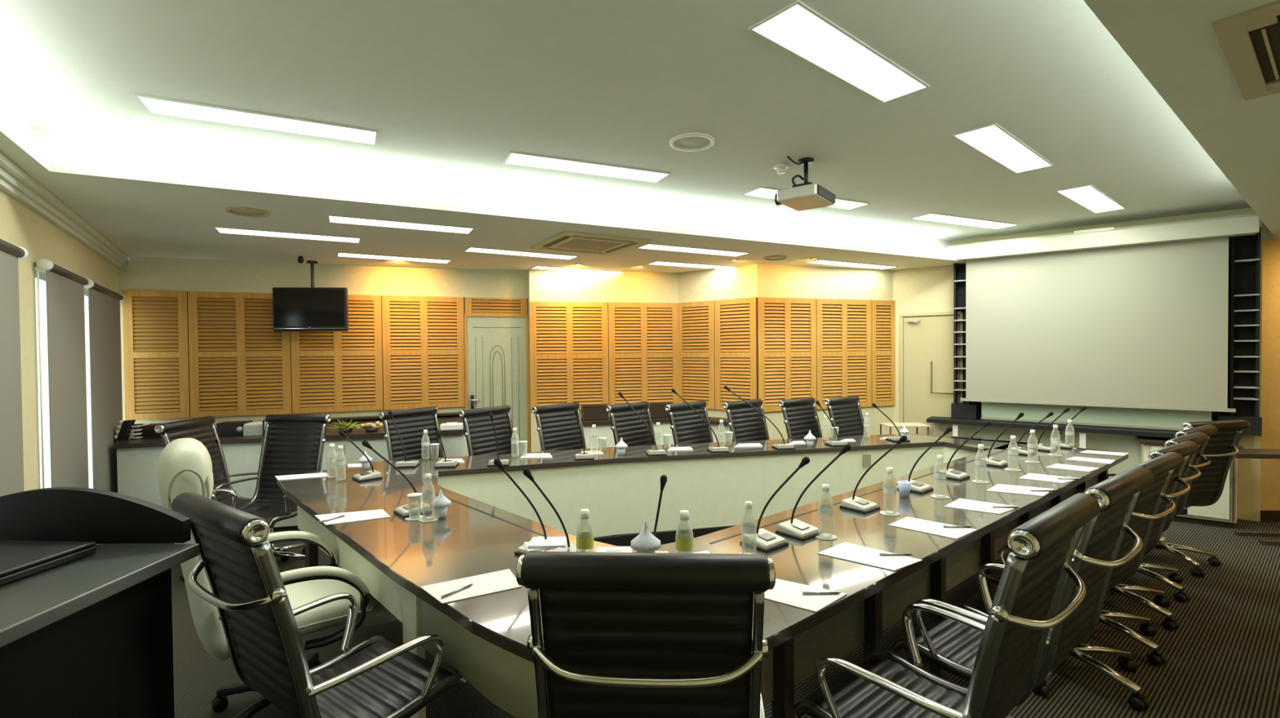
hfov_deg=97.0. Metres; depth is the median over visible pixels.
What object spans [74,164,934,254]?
recessed light
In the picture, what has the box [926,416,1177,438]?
countertop
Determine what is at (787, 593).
notepaper
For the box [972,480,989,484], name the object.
coaster
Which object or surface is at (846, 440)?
notepaper
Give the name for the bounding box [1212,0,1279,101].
ceiling vent
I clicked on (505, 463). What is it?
desk microphone
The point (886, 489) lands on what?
water bottle
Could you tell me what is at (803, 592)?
pen
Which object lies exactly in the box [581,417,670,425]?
countertop
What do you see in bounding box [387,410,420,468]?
desk microphone
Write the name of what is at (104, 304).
roller blind
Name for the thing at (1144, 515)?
office chair
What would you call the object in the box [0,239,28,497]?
roller blind
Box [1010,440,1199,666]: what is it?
office chair
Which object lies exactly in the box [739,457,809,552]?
desk microphone
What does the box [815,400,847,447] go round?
desk microphone
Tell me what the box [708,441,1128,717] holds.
conference table
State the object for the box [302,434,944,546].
conference table
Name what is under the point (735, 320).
panel
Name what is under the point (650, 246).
recessed light
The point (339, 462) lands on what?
water bottle
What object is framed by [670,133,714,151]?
ceiling speaker
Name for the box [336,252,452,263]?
recessed light
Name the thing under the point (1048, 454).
coaster
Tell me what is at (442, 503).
cup
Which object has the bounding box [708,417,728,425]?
countertop
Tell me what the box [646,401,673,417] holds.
storage box
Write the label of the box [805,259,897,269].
recessed light
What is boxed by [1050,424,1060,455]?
water bottle
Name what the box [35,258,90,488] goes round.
roller blind
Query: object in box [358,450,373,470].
cup
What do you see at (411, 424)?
office chair
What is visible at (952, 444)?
conference table
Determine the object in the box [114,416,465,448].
countertop
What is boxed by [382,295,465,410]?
panel
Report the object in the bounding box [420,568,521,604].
notepaper
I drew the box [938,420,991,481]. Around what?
desk microphone
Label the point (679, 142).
grille
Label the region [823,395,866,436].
office chair
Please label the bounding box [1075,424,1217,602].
office chair
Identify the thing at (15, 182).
trim
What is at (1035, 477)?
notepaper
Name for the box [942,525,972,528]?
pen
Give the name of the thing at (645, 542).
cup
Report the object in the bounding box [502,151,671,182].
recessed light
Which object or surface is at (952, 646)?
office chair
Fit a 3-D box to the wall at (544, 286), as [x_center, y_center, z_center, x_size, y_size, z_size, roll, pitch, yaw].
[-0.414,0.001,6.814,1.788,2.950,0.120,-1,1,-13]
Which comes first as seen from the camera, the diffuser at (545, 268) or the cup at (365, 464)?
the cup at (365, 464)
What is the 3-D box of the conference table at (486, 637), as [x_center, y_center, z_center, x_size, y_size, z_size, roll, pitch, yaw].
[-0.238,1.175,2.076,1.402,0.750,1.204,-1,1,0]
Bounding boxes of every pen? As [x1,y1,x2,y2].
[319,515,346,523]
[439,583,473,598]
[800,591,840,594]
[877,552,912,555]
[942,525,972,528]
[991,505,1019,508]
[1030,489,1054,492]
[1056,477,1080,479]
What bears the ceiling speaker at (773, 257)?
attached to the ceiling at (1175, 44)
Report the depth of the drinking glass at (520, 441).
4.47 m
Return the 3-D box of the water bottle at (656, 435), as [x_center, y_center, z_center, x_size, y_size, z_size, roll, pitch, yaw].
[0.151,0.637,4.694,0.061,0.222,0.061,-1,1,-41]
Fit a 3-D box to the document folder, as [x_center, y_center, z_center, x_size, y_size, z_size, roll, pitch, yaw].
[-1.466,0.456,1.277,0.300,0.028,0.200,0,1,4]
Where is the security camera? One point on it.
(300, 260)
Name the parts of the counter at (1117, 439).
post, post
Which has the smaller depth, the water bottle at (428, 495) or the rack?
the water bottle at (428, 495)
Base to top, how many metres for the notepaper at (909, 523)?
0.003 m
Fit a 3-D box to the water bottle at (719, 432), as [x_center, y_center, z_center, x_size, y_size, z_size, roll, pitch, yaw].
[0.695,0.629,4.835,0.061,0.222,0.061,-1,1,-32]
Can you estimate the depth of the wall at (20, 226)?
3.25 m
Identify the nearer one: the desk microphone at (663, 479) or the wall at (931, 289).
the desk microphone at (663, 479)
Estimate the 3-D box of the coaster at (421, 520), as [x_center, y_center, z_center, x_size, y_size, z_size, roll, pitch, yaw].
[-1.045,0.794,2.803,0.094,0.003,0.094,-1,1,0]
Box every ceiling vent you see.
[529,231,651,255]
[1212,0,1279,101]
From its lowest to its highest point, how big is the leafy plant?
0.131 m
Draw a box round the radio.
[216,420,253,436]
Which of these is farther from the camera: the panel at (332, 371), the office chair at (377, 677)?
the panel at (332, 371)
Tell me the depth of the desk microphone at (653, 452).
4.46 m
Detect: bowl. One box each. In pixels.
[337,427,352,433]
[359,421,383,432]
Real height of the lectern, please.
1.240 m
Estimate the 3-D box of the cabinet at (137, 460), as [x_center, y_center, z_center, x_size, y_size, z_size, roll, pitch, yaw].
[-3.318,1.102,5.585,3.134,0.840,1.212,-1,1,-14]
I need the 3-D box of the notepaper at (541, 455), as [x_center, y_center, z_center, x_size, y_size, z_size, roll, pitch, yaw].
[-0.804,0.763,4.475,0.252,0.006,0.180,-1,1,0]
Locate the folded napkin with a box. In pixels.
[690,550,710,553]
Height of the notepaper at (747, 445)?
0.006 m
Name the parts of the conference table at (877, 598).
leg, leg, modesty panel, leg, leg, leg, leg, leg, leg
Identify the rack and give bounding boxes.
[114,419,135,440]
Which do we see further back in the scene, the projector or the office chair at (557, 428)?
the office chair at (557, 428)
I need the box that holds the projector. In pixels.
[774,155,835,211]
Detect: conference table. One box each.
[276,478,569,622]
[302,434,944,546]
[394,525,768,717]
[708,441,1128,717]
[908,434,1123,463]
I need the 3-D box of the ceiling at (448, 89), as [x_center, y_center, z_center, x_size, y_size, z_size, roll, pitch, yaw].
[1.930,-1.331,3.367,14.016,0.080,8.894,-1,1,-21]
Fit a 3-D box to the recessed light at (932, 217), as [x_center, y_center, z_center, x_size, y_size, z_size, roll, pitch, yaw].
[3.162,-1.333,5.494,1.240,0.008,0.224,-1,1,-24]
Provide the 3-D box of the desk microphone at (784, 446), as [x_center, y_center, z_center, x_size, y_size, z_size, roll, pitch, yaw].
[0.995,0.487,4.736,0.568,0.519,0.173,0,1,5]
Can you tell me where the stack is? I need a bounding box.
[128,423,149,439]
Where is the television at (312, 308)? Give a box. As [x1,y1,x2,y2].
[272,260,348,332]
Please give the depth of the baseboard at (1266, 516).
5.04 m
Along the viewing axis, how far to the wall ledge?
6.14 m
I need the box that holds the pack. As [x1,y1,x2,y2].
[440,422,462,430]
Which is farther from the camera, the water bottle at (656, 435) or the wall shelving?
the wall shelving
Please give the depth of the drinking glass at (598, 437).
4.61 m
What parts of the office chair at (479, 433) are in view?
rail, backrest, rail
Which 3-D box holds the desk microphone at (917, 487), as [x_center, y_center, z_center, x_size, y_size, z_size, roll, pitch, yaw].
[1.645,0.570,3.251,0.146,0.388,0.278,-1,1,-39]
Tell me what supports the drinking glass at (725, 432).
on the conference table at (620, 494)
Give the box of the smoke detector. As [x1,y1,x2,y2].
[773,164,788,173]
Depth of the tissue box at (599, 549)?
2.24 m
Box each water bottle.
[326,444,337,478]
[335,445,346,480]
[421,430,430,459]
[422,473,435,520]
[511,427,519,457]
[590,424,598,453]
[654,422,662,449]
[717,419,724,446]
[741,501,755,554]
[817,484,833,538]
[822,415,829,440]
[863,413,870,437]
[883,466,896,514]
[933,454,946,497]
[974,444,986,482]
[1007,435,1018,470]
[1027,430,1037,462]
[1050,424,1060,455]
[1065,419,1074,448]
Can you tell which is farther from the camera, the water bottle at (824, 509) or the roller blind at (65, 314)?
the roller blind at (65, 314)
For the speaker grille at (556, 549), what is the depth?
2.25 m
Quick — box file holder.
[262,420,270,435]
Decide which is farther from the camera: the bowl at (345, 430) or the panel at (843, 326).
the panel at (843, 326)
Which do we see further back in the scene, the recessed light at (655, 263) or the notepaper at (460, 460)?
the recessed light at (655, 263)
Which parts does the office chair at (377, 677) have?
backrest, rail, armrest, rail, armrest, seat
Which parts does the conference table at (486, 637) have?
leg, curved panel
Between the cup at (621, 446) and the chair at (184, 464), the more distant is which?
the cup at (621, 446)
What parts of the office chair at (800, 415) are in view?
rail, backrest, rail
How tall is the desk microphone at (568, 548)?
0.362 m
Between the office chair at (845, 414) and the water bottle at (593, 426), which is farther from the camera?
the office chair at (845, 414)
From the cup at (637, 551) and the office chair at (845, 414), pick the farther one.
the office chair at (845, 414)
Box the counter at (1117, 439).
[926,416,1177,478]
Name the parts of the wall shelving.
shelf, shelf, shelf, shelf, shelf, shelf, shelf, shelf, shelf, shelf, shelf, shelf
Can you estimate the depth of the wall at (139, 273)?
6.00 m
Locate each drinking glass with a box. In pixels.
[406,493,422,518]
[429,443,439,459]
[519,440,527,455]
[598,437,607,451]
[662,434,671,448]
[724,431,733,445]
[830,426,838,439]
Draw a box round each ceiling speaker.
[225,206,269,217]
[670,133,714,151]
[763,255,786,260]
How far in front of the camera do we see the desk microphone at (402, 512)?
2.89 m
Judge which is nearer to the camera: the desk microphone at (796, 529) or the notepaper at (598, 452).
the desk microphone at (796, 529)
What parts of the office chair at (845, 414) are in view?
rail, backrest, rail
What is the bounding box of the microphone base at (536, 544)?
[524,537,567,552]
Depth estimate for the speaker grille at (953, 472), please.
3.59 m
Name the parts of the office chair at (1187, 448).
leg, leg, backrest, rail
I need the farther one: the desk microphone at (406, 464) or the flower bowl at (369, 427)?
the flower bowl at (369, 427)
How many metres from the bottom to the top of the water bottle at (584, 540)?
0.209 m
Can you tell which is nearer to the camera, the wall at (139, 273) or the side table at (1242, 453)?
the side table at (1242, 453)
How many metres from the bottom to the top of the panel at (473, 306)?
0.200 m
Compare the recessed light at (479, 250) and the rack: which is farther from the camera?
the recessed light at (479, 250)
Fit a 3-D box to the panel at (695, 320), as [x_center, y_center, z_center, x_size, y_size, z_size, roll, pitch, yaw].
[0.672,-0.048,6.777,0.537,1.270,0.022,0,1,40]
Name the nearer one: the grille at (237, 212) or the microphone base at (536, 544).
the microphone base at (536, 544)
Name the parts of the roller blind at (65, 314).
chain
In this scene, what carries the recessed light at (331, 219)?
in the ceiling at (1175, 44)
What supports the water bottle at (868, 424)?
on the conference table at (620, 494)
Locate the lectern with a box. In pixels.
[0,487,199,717]
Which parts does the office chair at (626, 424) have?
rail, backrest, rail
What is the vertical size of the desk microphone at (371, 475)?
0.326 m
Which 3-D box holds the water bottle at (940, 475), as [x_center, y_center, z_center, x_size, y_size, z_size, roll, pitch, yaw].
[1.659,0.645,3.132,0.062,0.226,0.062,0,1,39]
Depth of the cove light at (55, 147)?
3.86 m
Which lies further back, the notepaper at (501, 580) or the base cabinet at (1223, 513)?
the base cabinet at (1223, 513)
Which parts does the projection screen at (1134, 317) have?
mounting rail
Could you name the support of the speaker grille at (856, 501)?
attached to the desk microphone at (855, 504)
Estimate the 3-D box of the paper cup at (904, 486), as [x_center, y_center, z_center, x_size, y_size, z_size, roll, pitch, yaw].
[1.465,0.725,3.141,0.068,0.085,0.068,-1,1,0]
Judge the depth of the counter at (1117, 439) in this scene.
5.74 m
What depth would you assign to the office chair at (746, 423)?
5.29 m
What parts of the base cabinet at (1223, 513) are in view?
door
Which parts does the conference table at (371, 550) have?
leg, leg, modesty panel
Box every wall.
[0,189,118,544]
[117,256,530,451]
[528,269,677,452]
[677,263,756,418]
[756,263,893,439]
[893,208,1262,521]
[981,401,1211,431]
[1260,222,1279,510]
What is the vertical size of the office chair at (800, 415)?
1.096 m
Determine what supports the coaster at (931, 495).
on the conference table at (877, 598)
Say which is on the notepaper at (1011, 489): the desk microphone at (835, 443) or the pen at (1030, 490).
the pen at (1030, 490)
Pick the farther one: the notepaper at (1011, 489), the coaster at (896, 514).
the notepaper at (1011, 489)
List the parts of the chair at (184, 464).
backrest, leg, leg, leg, seat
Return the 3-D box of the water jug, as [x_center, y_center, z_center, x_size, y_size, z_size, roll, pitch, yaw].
[-3.483,0.635,5.149,0.166,0.111,0.140,-1,1,-14]
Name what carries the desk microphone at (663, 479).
on the conference table at (486, 637)
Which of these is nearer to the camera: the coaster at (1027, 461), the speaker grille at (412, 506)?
the speaker grille at (412, 506)
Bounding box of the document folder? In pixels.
[0,540,96,586]
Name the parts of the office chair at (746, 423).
rail, backrest, rail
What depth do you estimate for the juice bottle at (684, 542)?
2.15 m
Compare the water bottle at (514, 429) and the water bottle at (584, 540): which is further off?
the water bottle at (514, 429)
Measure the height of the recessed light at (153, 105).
0.008 m
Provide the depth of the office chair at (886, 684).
1.54 m
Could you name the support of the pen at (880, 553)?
on the notepaper at (844, 551)
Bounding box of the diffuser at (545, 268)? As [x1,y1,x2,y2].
[533,266,608,271]
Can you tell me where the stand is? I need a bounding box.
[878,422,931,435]
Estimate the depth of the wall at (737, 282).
6.59 m
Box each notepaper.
[275,472,330,480]
[314,509,390,525]
[347,463,361,467]
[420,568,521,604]
[440,458,464,462]
[520,453,552,458]
[579,450,604,454]
[666,446,693,451]
[734,443,762,447]
[764,578,847,612]
[789,440,805,444]
[817,542,922,571]
[841,439,855,441]
[888,516,977,539]
[944,498,1017,514]
[986,484,1054,496]
[1019,473,1080,483]
[1045,463,1099,471]
[1066,457,1115,464]
[1079,450,1128,456]
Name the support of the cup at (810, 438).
on the conference table at (620, 494)
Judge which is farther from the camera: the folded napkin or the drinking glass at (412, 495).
the drinking glass at (412, 495)
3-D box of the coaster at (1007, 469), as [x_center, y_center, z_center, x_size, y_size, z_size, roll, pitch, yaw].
[2.511,0.746,3.812,0.094,0.003,0.094,-1,1,0]
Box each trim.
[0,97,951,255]
[0,152,129,267]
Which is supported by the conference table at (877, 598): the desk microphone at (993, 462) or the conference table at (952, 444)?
the desk microphone at (993, 462)
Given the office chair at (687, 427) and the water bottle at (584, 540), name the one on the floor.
the office chair at (687, 427)
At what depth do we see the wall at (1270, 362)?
5.03 m
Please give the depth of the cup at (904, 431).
5.17 m
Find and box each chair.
[154,416,288,581]
[157,438,373,717]
[171,492,466,717]
[211,414,331,560]
[378,406,444,461]
[458,404,517,456]
[515,551,775,717]
[531,402,617,536]
[605,401,656,533]
[664,400,713,444]
[722,399,769,441]
[777,397,822,439]
[792,493,1100,717]
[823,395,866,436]
[889,466,1154,717]
[977,452,1184,711]
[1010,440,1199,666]
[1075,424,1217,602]
[1104,431,1208,631]
[1106,419,1249,577]
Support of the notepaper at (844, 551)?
on the conference table at (877, 598)
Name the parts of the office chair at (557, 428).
rail, backrest, rail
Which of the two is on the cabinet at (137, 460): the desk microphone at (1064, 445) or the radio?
the radio
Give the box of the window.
[35,271,88,298]
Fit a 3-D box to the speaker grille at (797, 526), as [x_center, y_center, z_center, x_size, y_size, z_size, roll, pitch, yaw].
[0.720,0.745,2.528,0.060,0.009,0.050,-1,1,-39]
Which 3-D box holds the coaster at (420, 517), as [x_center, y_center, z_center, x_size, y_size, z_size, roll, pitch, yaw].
[-1.125,0.794,2.830,0.094,0.003,0.094,-1,1,0]
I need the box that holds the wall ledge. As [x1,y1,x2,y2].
[329,412,458,422]
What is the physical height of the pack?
0.060 m
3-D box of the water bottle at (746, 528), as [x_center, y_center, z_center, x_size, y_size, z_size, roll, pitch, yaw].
[0.431,0.675,2.247,0.059,0.218,0.059,-1,1,0]
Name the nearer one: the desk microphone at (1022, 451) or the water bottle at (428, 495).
the water bottle at (428, 495)
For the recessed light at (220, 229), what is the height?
0.008 m
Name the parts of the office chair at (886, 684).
seat, armrest, rail, armrest, rail, backrest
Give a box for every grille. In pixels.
[230,209,265,215]
[359,471,370,475]
[402,503,417,509]
[551,546,569,551]
[558,238,620,250]
[673,136,711,148]
[757,532,776,540]
[767,257,783,259]
[792,522,809,529]
[854,499,870,504]
[911,481,924,486]
[949,470,961,474]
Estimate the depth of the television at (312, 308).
5.74 m
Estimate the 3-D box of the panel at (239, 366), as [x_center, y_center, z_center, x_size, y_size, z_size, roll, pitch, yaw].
[-4.078,-0.050,5.802,0.887,1.260,0.023,-1,1,-19]
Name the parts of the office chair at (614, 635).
rail, backrest, rail, armrest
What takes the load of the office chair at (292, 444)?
on the floor
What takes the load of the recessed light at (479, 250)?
in the ceiling at (1175, 44)
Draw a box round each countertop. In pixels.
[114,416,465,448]
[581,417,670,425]
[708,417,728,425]
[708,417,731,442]
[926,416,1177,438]
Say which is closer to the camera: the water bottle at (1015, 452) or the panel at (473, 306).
the water bottle at (1015, 452)
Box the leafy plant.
[328,419,361,433]
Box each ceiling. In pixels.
[0,0,1251,240]
[0,0,1279,273]
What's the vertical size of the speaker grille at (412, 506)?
0.009 m
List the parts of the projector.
panel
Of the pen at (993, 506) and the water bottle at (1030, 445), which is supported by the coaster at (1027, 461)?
the water bottle at (1030, 445)
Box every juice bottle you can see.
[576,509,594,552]
[675,510,693,553]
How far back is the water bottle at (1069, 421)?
4.58 m
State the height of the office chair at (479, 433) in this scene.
1.096 m
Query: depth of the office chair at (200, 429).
4.29 m
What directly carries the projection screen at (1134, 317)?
attached to the wall at (931, 289)
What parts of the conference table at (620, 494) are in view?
panel, panel, panel, panel, panel, socket plate, panel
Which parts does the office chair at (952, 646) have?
seat, armrest, armrest, rail, rail, backrest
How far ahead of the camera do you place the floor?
2.97 m
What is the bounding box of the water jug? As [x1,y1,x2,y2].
[243,422,262,436]
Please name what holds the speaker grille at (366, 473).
attached to the desk microphone at (371, 475)
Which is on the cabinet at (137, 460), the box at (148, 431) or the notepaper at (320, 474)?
the box at (148, 431)
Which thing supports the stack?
on the cabinet at (137, 460)
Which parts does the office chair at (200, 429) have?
rail, backrest, armrest, rail, armrest, seat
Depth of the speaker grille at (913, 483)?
3.29 m
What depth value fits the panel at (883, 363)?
6.83 m
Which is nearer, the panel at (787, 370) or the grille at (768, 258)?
the grille at (768, 258)
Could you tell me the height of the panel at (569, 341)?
1.270 m
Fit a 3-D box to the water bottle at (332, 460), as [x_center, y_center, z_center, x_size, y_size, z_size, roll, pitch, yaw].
[-2.034,0.671,3.742,0.061,0.222,0.061,-1,1,0]
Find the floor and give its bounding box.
[103,519,1279,717]
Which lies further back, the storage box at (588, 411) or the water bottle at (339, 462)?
the storage box at (588, 411)
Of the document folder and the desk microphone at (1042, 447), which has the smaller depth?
the document folder
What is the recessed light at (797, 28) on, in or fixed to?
in the ceiling at (448, 89)
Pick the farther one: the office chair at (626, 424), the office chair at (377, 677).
the office chair at (626, 424)
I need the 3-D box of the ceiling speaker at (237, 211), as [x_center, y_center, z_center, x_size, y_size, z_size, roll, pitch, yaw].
[-2.588,-0.969,3.740,0.240,0.014,0.240,-1,1,0]
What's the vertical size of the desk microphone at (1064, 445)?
0.350 m
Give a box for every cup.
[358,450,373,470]
[431,489,451,519]
[615,437,627,455]
[630,521,661,552]
[636,550,655,552]
[804,430,816,447]
[897,480,911,498]
[899,425,909,436]
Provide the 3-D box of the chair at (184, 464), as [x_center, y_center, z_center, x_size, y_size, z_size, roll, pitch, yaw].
[-1.563,0.934,2.454,0.785,1.240,0.676,-1,1,-40]
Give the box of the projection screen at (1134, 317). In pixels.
[942,213,1259,412]
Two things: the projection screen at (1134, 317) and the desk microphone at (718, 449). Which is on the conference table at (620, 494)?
the desk microphone at (718, 449)
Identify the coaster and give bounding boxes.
[404,515,424,520]
[418,516,438,522]
[815,533,836,540]
[880,511,900,516]
[930,494,949,499]
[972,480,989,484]
[1004,468,1021,471]
[1025,460,1040,463]
[1048,453,1062,456]
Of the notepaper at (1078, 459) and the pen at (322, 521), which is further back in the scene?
the notepaper at (1078, 459)
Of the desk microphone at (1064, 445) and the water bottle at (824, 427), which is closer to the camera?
the desk microphone at (1064, 445)
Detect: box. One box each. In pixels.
[140,423,162,439]
[581,404,608,420]
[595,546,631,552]
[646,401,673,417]
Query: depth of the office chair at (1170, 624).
3.29 m
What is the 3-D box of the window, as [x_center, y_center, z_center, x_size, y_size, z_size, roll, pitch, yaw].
[-4.350,0.440,4.389,0.040,1.980,2.691,-1,1,-35]
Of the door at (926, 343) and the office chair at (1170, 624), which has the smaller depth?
the office chair at (1170, 624)
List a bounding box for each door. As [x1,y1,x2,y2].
[464,315,530,453]
[900,311,962,435]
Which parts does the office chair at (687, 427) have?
rail, backrest, rail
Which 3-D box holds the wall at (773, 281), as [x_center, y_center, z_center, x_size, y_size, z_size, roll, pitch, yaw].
[2.170,-0.019,6.638,1.885,2.950,0.120,-1,1,-19]
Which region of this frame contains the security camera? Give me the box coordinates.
[297,256,303,263]
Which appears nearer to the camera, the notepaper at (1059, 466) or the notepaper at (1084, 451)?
the notepaper at (1059, 466)
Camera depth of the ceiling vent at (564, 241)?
4.91 m
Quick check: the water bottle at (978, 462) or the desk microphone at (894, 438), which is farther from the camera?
the desk microphone at (894, 438)
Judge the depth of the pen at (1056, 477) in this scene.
3.51 m
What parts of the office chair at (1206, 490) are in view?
armrest, leg, leg, seat, backrest, rail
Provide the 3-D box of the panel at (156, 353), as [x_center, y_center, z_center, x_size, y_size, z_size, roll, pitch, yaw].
[-4.743,-0.040,5.569,0.522,1.260,0.022,-1,1,-19]
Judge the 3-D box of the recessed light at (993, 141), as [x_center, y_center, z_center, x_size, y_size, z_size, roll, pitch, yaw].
[2.285,-1.294,3.529,1.104,0.008,0.224,-1,1,-40]
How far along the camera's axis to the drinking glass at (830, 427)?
5.10 m
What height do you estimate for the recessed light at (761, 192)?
0.008 m
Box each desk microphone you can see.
[338,430,382,482]
[361,440,432,519]
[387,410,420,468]
[434,430,458,468]
[487,413,510,466]
[493,458,548,555]
[522,468,586,551]
[574,409,594,460]
[617,391,666,456]
[635,475,669,553]
[671,388,729,453]
[724,386,795,450]
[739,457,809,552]
[775,444,851,541]
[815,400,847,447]
[839,435,906,514]
[871,403,910,442]
[897,426,952,494]
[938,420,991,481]
[980,412,1023,467]
[1009,412,1053,456]
[1030,407,1070,452]
[1050,406,1086,449]
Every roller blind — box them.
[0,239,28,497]
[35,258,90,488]
[84,279,124,544]
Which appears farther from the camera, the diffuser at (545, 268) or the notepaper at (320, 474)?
the diffuser at (545, 268)
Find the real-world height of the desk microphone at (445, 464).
0.266 m
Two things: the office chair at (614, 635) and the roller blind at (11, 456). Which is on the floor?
the office chair at (614, 635)
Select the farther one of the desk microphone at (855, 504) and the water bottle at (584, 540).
the desk microphone at (855, 504)
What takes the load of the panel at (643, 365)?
attached to the wall at (544, 286)
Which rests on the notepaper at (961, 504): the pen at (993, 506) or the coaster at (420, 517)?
the pen at (993, 506)
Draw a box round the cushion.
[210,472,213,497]
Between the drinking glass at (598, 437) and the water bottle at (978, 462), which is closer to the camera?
the water bottle at (978, 462)
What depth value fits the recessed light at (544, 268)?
6.51 m
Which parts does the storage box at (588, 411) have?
lid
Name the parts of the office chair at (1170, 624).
leg, leg, leg, backrest, rail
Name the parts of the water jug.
lid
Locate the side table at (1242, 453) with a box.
[1232,448,1279,546]
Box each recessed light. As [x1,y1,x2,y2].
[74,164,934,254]
[133,93,377,145]
[213,226,360,243]
[327,214,475,234]
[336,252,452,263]
[463,246,578,259]
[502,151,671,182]
[530,265,625,272]
[636,243,750,257]
[647,261,735,269]
[742,186,869,209]
[747,0,929,103]
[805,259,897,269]
[910,213,1018,229]
[951,123,1053,173]
[1055,184,1125,213]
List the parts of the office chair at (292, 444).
armrest, rail, seat, armrest, leg, leg, backrest, rail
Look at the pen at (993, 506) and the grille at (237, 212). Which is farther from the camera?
the grille at (237, 212)
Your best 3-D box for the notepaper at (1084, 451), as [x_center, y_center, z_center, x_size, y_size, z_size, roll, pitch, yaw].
[3.593,0.726,4.388,0.307,0.003,0.149,0,1,36]
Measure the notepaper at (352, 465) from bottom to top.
0.003 m
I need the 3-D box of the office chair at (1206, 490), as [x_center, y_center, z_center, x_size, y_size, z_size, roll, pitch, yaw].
[3.805,0.947,4.137,0.633,1.067,0.702,-1,1,-12]
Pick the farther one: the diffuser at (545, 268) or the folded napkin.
the diffuser at (545, 268)
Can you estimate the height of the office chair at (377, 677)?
1.166 m
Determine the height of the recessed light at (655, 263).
0.008 m
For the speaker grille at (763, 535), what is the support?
attached to the desk microphone at (766, 541)
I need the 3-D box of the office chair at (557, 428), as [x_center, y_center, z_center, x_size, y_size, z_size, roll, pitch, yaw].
[-0.507,0.958,4.962,0.702,1.096,0.633,0,1,43]
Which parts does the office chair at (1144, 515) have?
rail, seat, armrest, leg, leg, leg, backrest, rail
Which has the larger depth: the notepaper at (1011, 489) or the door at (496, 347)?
the door at (496, 347)
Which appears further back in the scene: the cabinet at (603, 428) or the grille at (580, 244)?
the cabinet at (603, 428)
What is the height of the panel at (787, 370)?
1.270 m
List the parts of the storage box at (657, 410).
lid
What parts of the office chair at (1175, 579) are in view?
armrest, leg, leg, backrest, rail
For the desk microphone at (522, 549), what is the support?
on the conference table at (486, 637)
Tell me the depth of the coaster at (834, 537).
2.48 m
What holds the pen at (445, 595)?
on the notepaper at (501, 580)
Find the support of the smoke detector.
attached to the ceiling at (448, 89)
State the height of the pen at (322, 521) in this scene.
0.010 m
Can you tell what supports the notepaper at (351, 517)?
on the conference table at (371, 550)
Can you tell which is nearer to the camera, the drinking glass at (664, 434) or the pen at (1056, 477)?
the pen at (1056, 477)
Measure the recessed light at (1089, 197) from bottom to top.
0.008 m
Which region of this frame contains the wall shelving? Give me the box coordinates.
[951,226,1262,435]
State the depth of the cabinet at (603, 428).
6.38 m
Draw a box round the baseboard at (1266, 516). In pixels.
[1260,510,1279,522]
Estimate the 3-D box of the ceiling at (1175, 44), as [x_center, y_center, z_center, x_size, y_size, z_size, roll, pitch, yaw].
[1.932,-1.033,3.372,14.016,0.045,8.894,-1,1,-21]
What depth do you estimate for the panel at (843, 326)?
6.63 m
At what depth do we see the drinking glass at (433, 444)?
4.38 m
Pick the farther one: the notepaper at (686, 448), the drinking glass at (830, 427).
the drinking glass at (830, 427)
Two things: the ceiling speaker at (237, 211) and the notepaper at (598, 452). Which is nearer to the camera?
the ceiling speaker at (237, 211)
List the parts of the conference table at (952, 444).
panel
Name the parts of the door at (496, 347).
handle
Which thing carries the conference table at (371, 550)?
on the floor
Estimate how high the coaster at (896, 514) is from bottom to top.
0.003 m
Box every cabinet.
[114,416,469,530]
[581,417,674,448]
[1136,435,1243,528]
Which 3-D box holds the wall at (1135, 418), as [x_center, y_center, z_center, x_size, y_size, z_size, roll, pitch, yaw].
[4.475,0.332,5.690,1.804,0.665,0.048,0,1,37]
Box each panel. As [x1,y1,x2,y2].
[122,289,190,420]
[187,291,292,417]
[290,294,383,413]
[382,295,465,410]
[464,297,528,315]
[529,302,608,412]
[608,302,678,404]
[677,300,715,409]
[714,297,758,410]
[757,297,817,412]
[816,298,871,409]
[871,300,895,406]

